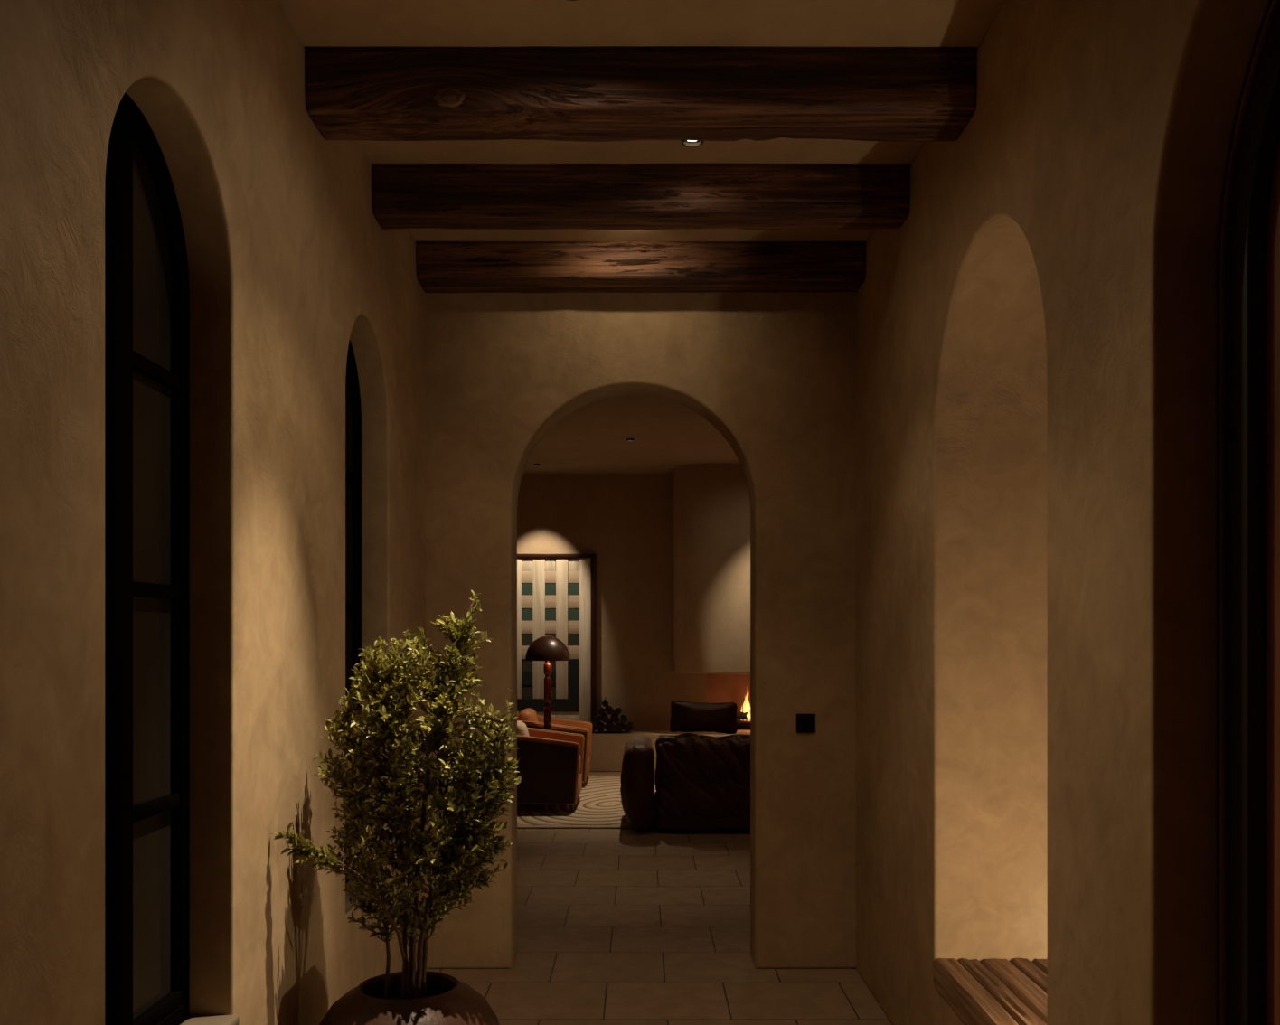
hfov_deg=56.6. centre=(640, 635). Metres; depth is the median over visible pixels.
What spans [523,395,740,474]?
ceiling
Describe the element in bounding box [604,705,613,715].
log
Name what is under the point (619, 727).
log
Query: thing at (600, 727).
log
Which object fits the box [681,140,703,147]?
recessed light
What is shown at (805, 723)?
light switch
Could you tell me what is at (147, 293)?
window
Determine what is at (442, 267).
ceiling beam
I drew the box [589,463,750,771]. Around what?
fireplace
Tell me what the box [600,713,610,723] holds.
log
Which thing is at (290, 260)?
wall
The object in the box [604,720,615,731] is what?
log
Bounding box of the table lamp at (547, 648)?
[525,635,570,730]
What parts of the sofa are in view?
armrest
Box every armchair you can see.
[517,710,592,787]
[517,727,584,810]
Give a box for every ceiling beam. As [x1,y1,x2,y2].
[305,46,976,141]
[372,163,910,230]
[415,241,865,292]
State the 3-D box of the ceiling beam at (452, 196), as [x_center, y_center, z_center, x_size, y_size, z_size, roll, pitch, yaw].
[0.000,-1.600,4.359,1.926,0.180,0.205,0,0,0]
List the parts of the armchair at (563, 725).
panel, armrest, seat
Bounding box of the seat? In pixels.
[933,958,1047,1024]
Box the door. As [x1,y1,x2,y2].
[1219,0,1279,1024]
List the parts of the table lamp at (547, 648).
stem, lamp shade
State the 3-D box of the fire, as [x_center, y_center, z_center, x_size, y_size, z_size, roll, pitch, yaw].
[1.345,0.790,13.849,0.368,0.420,0.112,0,0,0]
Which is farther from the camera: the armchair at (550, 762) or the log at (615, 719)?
the log at (615, 719)
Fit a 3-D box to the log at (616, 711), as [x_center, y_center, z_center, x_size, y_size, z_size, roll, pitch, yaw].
[-0.262,0.856,13.380,0.073,0.073,0.336,0,0,4]
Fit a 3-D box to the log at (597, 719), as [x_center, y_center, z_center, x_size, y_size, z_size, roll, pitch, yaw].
[-0.499,0.948,13.380,0.085,0.088,0.308,0,0,0]
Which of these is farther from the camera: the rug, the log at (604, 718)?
the log at (604, 718)
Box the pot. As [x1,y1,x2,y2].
[319,970,499,1024]
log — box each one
[592,715,600,724]
[595,721,604,733]
[597,706,605,715]
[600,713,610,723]
[602,699,608,707]
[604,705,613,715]
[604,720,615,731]
[610,713,620,724]
[612,707,621,715]
[614,722,624,732]
[620,714,627,724]
[623,722,633,732]
[735,711,748,719]
[736,720,750,728]
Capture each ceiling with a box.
[276,0,1005,242]
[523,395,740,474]
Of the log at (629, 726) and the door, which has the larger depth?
the log at (629, 726)
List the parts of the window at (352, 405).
pane, frame, sill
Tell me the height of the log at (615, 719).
0.098 m
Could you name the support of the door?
in the wall at (1104, 129)
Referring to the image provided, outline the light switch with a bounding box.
[796,714,815,733]
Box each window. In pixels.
[104,92,239,1024]
[345,338,384,913]
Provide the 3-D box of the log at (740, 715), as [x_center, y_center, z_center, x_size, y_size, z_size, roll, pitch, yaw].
[1.270,0.942,13.860,0.424,0.105,0.094,0,0,7]
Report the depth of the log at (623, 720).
13.20 m
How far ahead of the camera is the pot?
3.21 m
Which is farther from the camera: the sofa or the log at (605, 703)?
the log at (605, 703)
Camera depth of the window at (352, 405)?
4.50 m
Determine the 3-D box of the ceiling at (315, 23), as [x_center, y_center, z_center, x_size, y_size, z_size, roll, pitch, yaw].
[0.150,-1.750,0.624,2.830,0.120,9.447,0,0,0]
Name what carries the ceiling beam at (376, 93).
attached to the ceiling at (315, 23)
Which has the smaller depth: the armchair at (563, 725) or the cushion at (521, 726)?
the cushion at (521, 726)
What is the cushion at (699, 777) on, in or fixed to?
on the sofa
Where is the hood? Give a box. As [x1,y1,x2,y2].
[672,463,750,673]
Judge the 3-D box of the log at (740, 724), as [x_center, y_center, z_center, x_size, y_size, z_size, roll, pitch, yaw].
[1.159,1.035,13.838,0.360,0.096,0.101,0,0,18]
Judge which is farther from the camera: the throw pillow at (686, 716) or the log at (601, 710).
the log at (601, 710)
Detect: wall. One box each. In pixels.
[0,0,425,1024]
[347,291,856,968]
[517,474,750,730]
[856,0,1271,1024]
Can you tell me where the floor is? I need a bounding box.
[178,771,893,1024]
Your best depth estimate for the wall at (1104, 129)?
2.55 m
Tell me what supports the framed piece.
attached to the wall at (625, 521)
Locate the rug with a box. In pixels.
[517,776,656,828]
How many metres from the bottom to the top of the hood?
2.258 m
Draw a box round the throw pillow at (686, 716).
[669,700,737,734]
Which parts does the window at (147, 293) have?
pane, frame, rail, sill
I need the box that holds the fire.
[741,686,750,721]
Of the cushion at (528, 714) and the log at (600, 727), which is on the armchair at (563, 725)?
the cushion at (528, 714)
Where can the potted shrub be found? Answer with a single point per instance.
(409, 996)
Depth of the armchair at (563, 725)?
11.58 m
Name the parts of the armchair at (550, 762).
panel, armrest, seat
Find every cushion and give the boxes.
[517,707,538,722]
[517,721,529,736]
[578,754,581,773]
[653,733,750,820]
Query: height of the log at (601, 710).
0.084 m
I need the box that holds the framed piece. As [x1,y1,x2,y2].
[517,554,596,724]
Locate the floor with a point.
(616, 927)
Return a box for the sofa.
[620,733,750,830]
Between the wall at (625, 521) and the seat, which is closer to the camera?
the seat
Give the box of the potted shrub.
[271,590,524,1024]
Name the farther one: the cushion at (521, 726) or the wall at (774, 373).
the cushion at (521, 726)

